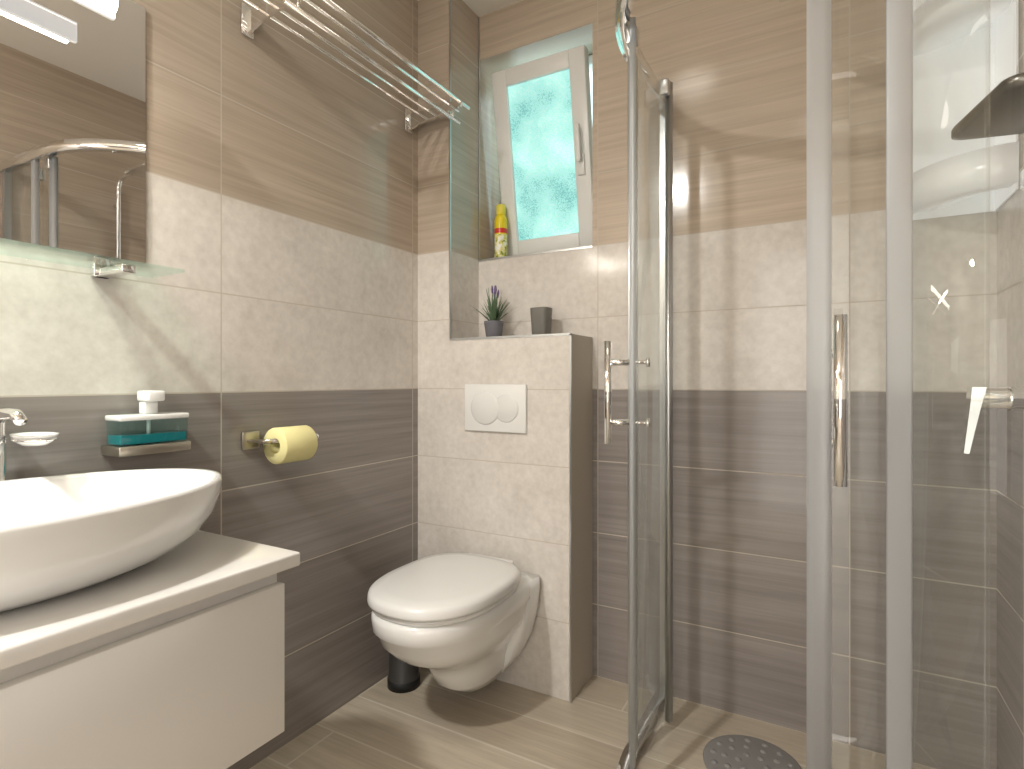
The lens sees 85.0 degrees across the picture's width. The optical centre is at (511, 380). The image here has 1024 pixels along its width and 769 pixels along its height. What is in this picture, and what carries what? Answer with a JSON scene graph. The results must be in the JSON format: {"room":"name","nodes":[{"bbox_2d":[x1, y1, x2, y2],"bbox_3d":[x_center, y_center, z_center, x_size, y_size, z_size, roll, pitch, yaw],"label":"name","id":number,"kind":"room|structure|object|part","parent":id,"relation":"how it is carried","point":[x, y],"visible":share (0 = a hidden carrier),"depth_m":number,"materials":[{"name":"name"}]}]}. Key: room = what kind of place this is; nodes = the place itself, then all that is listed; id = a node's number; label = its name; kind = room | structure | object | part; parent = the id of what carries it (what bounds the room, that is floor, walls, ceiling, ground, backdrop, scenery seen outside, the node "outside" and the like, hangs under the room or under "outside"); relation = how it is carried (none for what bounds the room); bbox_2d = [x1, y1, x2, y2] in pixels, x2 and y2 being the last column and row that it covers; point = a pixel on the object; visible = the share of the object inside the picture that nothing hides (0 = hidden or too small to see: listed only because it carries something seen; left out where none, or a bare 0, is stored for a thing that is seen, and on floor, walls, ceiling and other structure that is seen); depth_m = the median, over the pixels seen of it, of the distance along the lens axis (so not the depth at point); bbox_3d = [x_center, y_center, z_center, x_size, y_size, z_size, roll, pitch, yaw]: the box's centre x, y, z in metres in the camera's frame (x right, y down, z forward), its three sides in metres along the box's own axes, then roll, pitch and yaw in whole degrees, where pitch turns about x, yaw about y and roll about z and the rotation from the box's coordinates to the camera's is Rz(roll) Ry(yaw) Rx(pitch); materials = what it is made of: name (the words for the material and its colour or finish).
{"room":"bathroom","nodes":[
{"label":"bathroom","id":0,"kind":"room"},
{"bbox_2d":[0,0,417,768],"bbox_3d":[-1.012,-0.195,1.038,0.120,2.450,3.560,0,0,29],"label":"wall","id":1,"kind":"structure","parent":0,"point":[280,196],"depth_m":1.54,"materials":[{"name":"tile"}]},
{"bbox_2d":[0,0,145,262],"bbox_3d":[-1.074,-0.547,0.796,0.005,0.570,1.037,0,0,29],"label":"mirror","id":2,"kind":"object","parent":1,"relation":"attached to","point":[72,125],"visible":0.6,"depth_m":1.13,"materials":[{"name":"silver metal"}]},
{"bbox_2d":[72,0,117,19],"bbox_3d":[-0.937,-0.784,0.914,0.117,0.122,0.498,0,0,29],"label":"lamp","id":3,"kind":"object","parent":2,"relation":"attached to","point":[107,9],"visible":1,"depth_m":1.09,"materials":[{"name":"white"}]},
{"bbox_2d":[0,238,184,278],"bbox_3d":[-1.018,-0.235,0.775,0.124,0.040,1.055,0,0,29],"label":"glass shelf","id":4,"kind":"object","parent":1,"relation":"attached to","point":[104,268],"visible":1,"depth_m":1.12,"materials":[{"name":"clear glass"}]},
{"bbox_2d":[101,390,190,456],"bbox_3d":[-0.796,0.089,1.221,0.074,0.135,0.148,0,0,29],"label":"soap dispenser","id":5,"kind":"object","parent":1,"relation":"attached to","point":[148,441],"visible":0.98,"depth_m":1.20,"materials":[{"name":"teal glass"}]},
{"bbox_2d":[0,408,299,768],"bbox_3d":[-0.795,0.340,0.787,0.501,0.585,0.795,0,0,29],"label":"bathroom vanity","id":6,"kind":"object","parent":1,"relation":"attached to","point":[142,620],"visible":1,"depth_m":0.83,"materials":[{"name":"white"}]},
{"bbox_2d":[0,518,299,768],"bbox_3d":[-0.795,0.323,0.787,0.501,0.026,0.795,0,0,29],"label":"cabinet","id":7,"kind":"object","parent":6,"relation":"on","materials":[{"name":"white wood"}]},
{"bbox_2d":[0,468,222,645],"bbox_3d":[-0.752,0.243,0.829,0.410,0.134,0.630,0,0,29],"label":"basin","id":8,"kind":"object","parent":7,"relation":"in","point":[73,547],"depth_m":0.83,"materials":[{"name":"white ceramic"}]},
{"bbox_2d":[242,425,318,463],"bbox_3d":[-0.608,0.172,1.510,0.119,0.096,0.188,0,0,29],"label":"toilet paper holder","id":9,"kind":"object","parent":1,"relation":"attached to","point":[281,445],"visible":1,"depth_m":1.47,"materials":[{"name":"yellow paper"}]},
{"bbox_3d":[-0.692,0.159,1.477,0.006,0.047,0.050,0,0,29],"label":"plate","id":10,"kind":"part","parent":9,"relation":"part of","materials":[{"name":"silver metal"}]},
{"bbox_3d":[-0.659,0.159,1.457,0.071,0.007,0.026,0,0,29],"label":"arm","id":11,"kind":"part","parent":9,"relation":"part of"},
{"bbox_3d":[-0.598,0.159,1.505,0.012,0.012,0.160,0,0,29],"label":"rod","id":12,"kind":"part","parent":9,"relation":"part of","materials":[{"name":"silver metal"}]},
{"bbox_2d":[241,0,469,133],"bbox_3d":[-0.435,-0.944,1.695,0.241,0.082,0.760,0,0,29],"label":"towel rail","id":13,"kind":"object","parent":1,"relation":"attached to","point":[254,18],"visible":1,"depth_m":1.60,"materials":[{"name":"silver metal"}]},
{"bbox_3d":[-0.696,-0.945,1.468,0.007,0.080,0.036,0,0,29],"label":"plate","id":14,"kind":"part","parent":13,"relation":"part of","materials":[{"name":"silver metal"}]},
{"bbox_3d":[-0.591,-0.939,1.409,0.234,0.057,0.008,0,0,29],"label":"arm","id":15,"kind":"part","parent":13,"relation":"part of"},
{"bbox_3d":[-0.378,-0.945,2.035,0.007,0.080,0.036,0,0,29],"label":"plate","id":16,"kind":"part","parent":13,"relation":"part of","materials":[{"name":"silver metal"}]},
{"bbox_3d":[-0.273,-0.939,1.976,0.234,0.057,0.008,0,0,29],"label":"arm","id":17,"kind":"part","parent":13,"relation":"part of"},
{"bbox_2d":[418,0,500,558],"bbox_3d":[-0.156,-0.195,2.289,0.148,2.450,0.540,0,0,29],"label":"wall","id":18,"kind":"structure","parent":0,"point":[433,346],"depth_m":2.07,"materials":[{"name":"tile"}]},
{"bbox_2d":[449,0,450,338],"bbox_3d":[-0.224,-0.785,2.019,0.006,1.270,0.006,0,0,29],"label":"trim","id":19,"kind":"structure","parent":18,"relation":"attached to","point":[449,173],"depth_m":2.02,"materials":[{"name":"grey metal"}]},
{"bbox_2d":[478,17,479,259],"bbox_3d":[-0.129,-0.945,2.183,0.006,0.950,0.006,0,0,29],"label":"trim","id":20,"kind":"structure","parent":18,"relation":"attached to","point":[478,138],"depth_m":2.18,"materials":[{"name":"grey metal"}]},
{"bbox_2d":[417,0,522,16],"bbox_3d":[-0.214,-1.470,0.590,1.950,0.100,3.560,0,0,29],"label":"ceiling","id":21,"kind":"structure","parent":0,"point":[479,8],"depth_m":2.12,"materials":[{"name":"white paint"}]},
{"bbox_2d":[450,334,591,701],"bbox_3d":[0.029,0.440,1.985,0.472,1.180,0.190,0,0,29],"label":"wall","id":22,"kind":"structure","parent":0,"point":[509,496],"depth_m":1.86,"materials":[{"name":"tile"}]},
{"bbox_2d":[367,553,539,691],"bbox_3d":[-0.184,0.765,1.685,0.376,0.377,0.540,0,0,29],"label":"toilet","id":23,"kind":"object","parent":22,"relation":"attached to","point":[460,622],"visible":0.98,"depth_m":1.56,"materials":[{"name":"white ceramic"}]},
{"bbox_3d":[-0.199,0.598,1.658,0.376,0.042,0.479,0,0,29],"label":"lid","id":24,"kind":"part","parent":23,"relation":"part of","materials":[{"name":"white plastic"}]},
{"bbox_2d":[470,285,515,336],"bbox_3d":[-0.061,-0.251,2.047,0.180,0.200,0.169,0,0,29],"label":"plant","id":25,"kind":"object","parent":22,"relation":"on","point":[494,324],"visible":0.92,"depth_m":2.02,"materials":[{"name":"green plant"}]},
{"bbox_3d":[-0.070,-0.278,2.050,0.020,0.146,0.019,0,0,29],"label":"stem","id":26,"kind":"part","parent":25,"relation":"part of","materials":[{"name":"green plant"}]},
{"bbox_3d":[-0.066,-0.183,2.038,0.074,0.064,0.074,0,0,29],"label":"pot","id":27,"kind":"part","parent":25,"relation":"part of","materials":[{"name":"grey ceramic"}]},
{"bbox_3d":[-0.064,-0.277,2.043,0.003,0.144,0.013,0,0,29],"label":"stem","id":28,"kind":"part","parent":25,"relation":"part of","materials":[{"name":"green plant"}]},
{"bbox_3d":[-0.062,-0.275,2.037,0.010,0.141,0.004,0,0,29],"label":"stem","id":29,"kind":"part","parent":25,"relation":"part of","materials":[{"name":"green plant"}]},
{"bbox_3d":[-0.058,-0.269,2.046,0.009,0.129,0.024,0,0,29],"label":"stem","id":30,"kind":"part","parent":25,"relation":"part of","materials":[{"name":"green plant"}]},
{"bbox_2d":[465,384,526,433],"bbox_3d":[-0.060,0.095,1.916,0.246,0.164,0.016,0,0,29],"label":"flush plate","id":31,"kind":"object","parent":22,"relation":"attached to","point":[495,407],"visible":1,"depth_m":1.91,"materials":[{"name":"white plastic"}]},
{"bbox_2d":[450,333,571,340],"bbox_3d":[-0.016,-0.148,1.903,0.474,0.008,0.008,0,0,29],"label":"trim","id":32,"kind":"structure","parent":22,"relation":"attached to","point":[521,336],"depth_m":1.89,"materials":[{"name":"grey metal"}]},
{"bbox_2d":[530,307,551,334],"bbox_3d":[0.102,-0.201,1.944,0.069,0.100,0.069,0,0,29],"label":"cup","id":33,"kind":"object","parent":22,"relation":"on","point":[541,320],"visible":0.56,"depth_m":1.92,"materials":[{"name":"grey ceramic"}]},
{"bbox_2d":[569,335,571,702],"bbox_3d":[0.188,0.440,1.788,0.006,1.180,0.006,0,0,29],"label":"trim","id":34,"kind":"structure","parent":22,"relation":"attached to","point":[570,518],"depth_m":1.79,"materials":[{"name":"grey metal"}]},
{"bbox_2d":[480,0,591,72],"bbox_3d":[0.161,-1.335,2.220,0.472,0.170,0.350,0,0,29],"label":"wall","id":35,"kind":"structure","parent":0,"point":[520,33],"depth_m":2.09,"materials":[{"name":"tile"}]},
{"bbox_2d":[589,72,591,111],"bbox_3d":[0.217,-0.860,2.321,0.472,0.780,0.120,0,0,29],"label":"wall","id":36,"kind":"structure","parent":0,"point":[590,73],"depth_m":2.20,"materials":[{"name":"white paint"}]},
{"bbox_3d":[0.173,-0.860,2.241,0.448,0.772,0.058,0,0,29],"label":"window","id":37,"kind":"structure","parent":36,"relation":"in","visible":0},
{"bbox_2d":[492,45,591,255],"bbox_3d":[0.117,-0.851,2.142,0.388,0.710,0.080,0,9,29],"label":"window","id":38,"kind":"structure","parent":37,"relation":"attached to","point":[543,115],"depth_m":2.14,"materials":[{"name":"white plastic"}]},
{"bbox_2d":[589,55,591,72],"bbox_3d":[0.173,-1.228,2.241,0.378,0.035,0.058,0,0,29],"label":"window","id":39,"kind":"structure","parent":37,"relation":"attached to","point":[590,63],"depth_m":2.14,"materials":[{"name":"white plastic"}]},
{"bbox_2d":[251,667,933,768],"bbox_3d":[-0.214,1.080,0.590,1.950,0.100,3.560,0,0,29],"label":"floor","id":40,"kind":"structure","parent":0,"point":[429,722],"depth_m":1.63,"materials":[{"name":"beige tile"}]},
{"bbox_2d":[387,653,419,692],"bbox_3d":[-0.366,0.830,1.891,0.109,0.400,0.109,0,0,29],"label":"toilet brush","id":41,"kind":"object","parent":40,"relation":"on","point":[402,677],"visible":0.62,"depth_m":1.85,"materials":[{"name":"grey plastic"}]},
{"bbox_2d":[703,735,801,768],"bbox_3d":[0.642,1.024,1.492,0.250,0.010,0.250,0,0,29],"label":"mat","id":42,"kind":"object","parent":40,"relation":"on","point":[735,752],"visible":1,"depth_m":1.52,"materials":[{"name":"grey rubber"}]},
{"bbox_2d":[604,0,1023,768],"bbox_3d":[0.639,0.059,1.246,0.861,1.940,0.878,0,0,29],"label":"shower enclosure","id":43,"kind":"object","parent":40,"relation":"on","point":[900,390],"visible":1,"depth_m":0.89,"materials":[{"name":"clear glass"}]},
{"bbox_3d":[0.365,0.059,1.504,0.043,1.863,0.339,0,0,29],"label":"door","id":44,"kind":"part","parent":43,"relation":"part of","materials":[{"name":"clear glass"}]},
{"bbox_3d":[0.578,0.058,0.834,0.032,1.885,0.018,0,0,29],"label":"post","id":45,"kind":"part","parent":43,"relation":"part of","materials":[{"name":"white metal"}]},
{"bbox_3d":[0.600,0.059,0.869,0.232,1.863,0.051,0,0,29],"label":"door","id":46,"kind":"part","parent":43,"relation":"part of","materials":[{"name":"clear glass"}]},
{"bbox_2d":[479,0,996,768],"bbox_3d":[0.636,-0.195,1.954,1.562,2.450,0.350,0,0,29],"label":"wall","id":47,"kind":"structure","parent":0,"point":[734,72],"depth_m":1.68,"materials":[{"name":"tile"}]},
{"bbox_2d":[478,245,591,261],"bbox_3d":[0.076,-0.468,2.069,0.472,0.008,0.008,0,0,29],"label":"sill","id":48,"kind":"structure","parent":47,"relation":"attached to","point":[543,252],"depth_m":2.06,"materials":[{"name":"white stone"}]},
{"bbox_2d":[494,204,506,257],"bbox_3d":[-0.044,-0.584,2.221,0.052,0.226,0.052,0,0,29],"label":"spray can","id":49,"kind":"object","parent":48,"relation":"on","point":[500,235],"visible":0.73,"depth_m":2.20,"materials":[{"name":"yellow metal"}]},
{"bbox_2d":[997,0,1023,768],"bbox_3d":[0.584,-0.195,0.142,0.120,2.450,3.560,0,0,29],"label":"wall","id":50,"kind":"structure","parent":0,"point":[1016,416],"depth_m":1.31,"materials":[{"name":"tile"}]},
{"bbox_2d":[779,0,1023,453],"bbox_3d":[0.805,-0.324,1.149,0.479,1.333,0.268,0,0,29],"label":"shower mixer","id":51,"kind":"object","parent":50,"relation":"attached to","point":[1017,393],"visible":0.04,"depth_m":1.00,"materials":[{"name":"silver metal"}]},
{"bbox_2d":[913,0,1018,220],"bbox_3d":[1.096,-0.870,1.381,0.195,0.880,0.195,0,0,29],"label":"water heater","id":52,"kind":"object","parent":50,"relation":"attached to","point":[999,160],"depth_m":1.42,"materials":[{"name":"white plastic"}]},
{"bbox_2d":[951,72,1023,139],"bbox_3d":[0.858,-0.458,0.931,0.176,0.020,0.234,0,0,29],"label":"shower head","id":53,"kind":"object","parent":50,"relation":"attached to","point":[1006,119],"depth_m":0.95,"materials":[{"name":"silver metal"}]}
]}

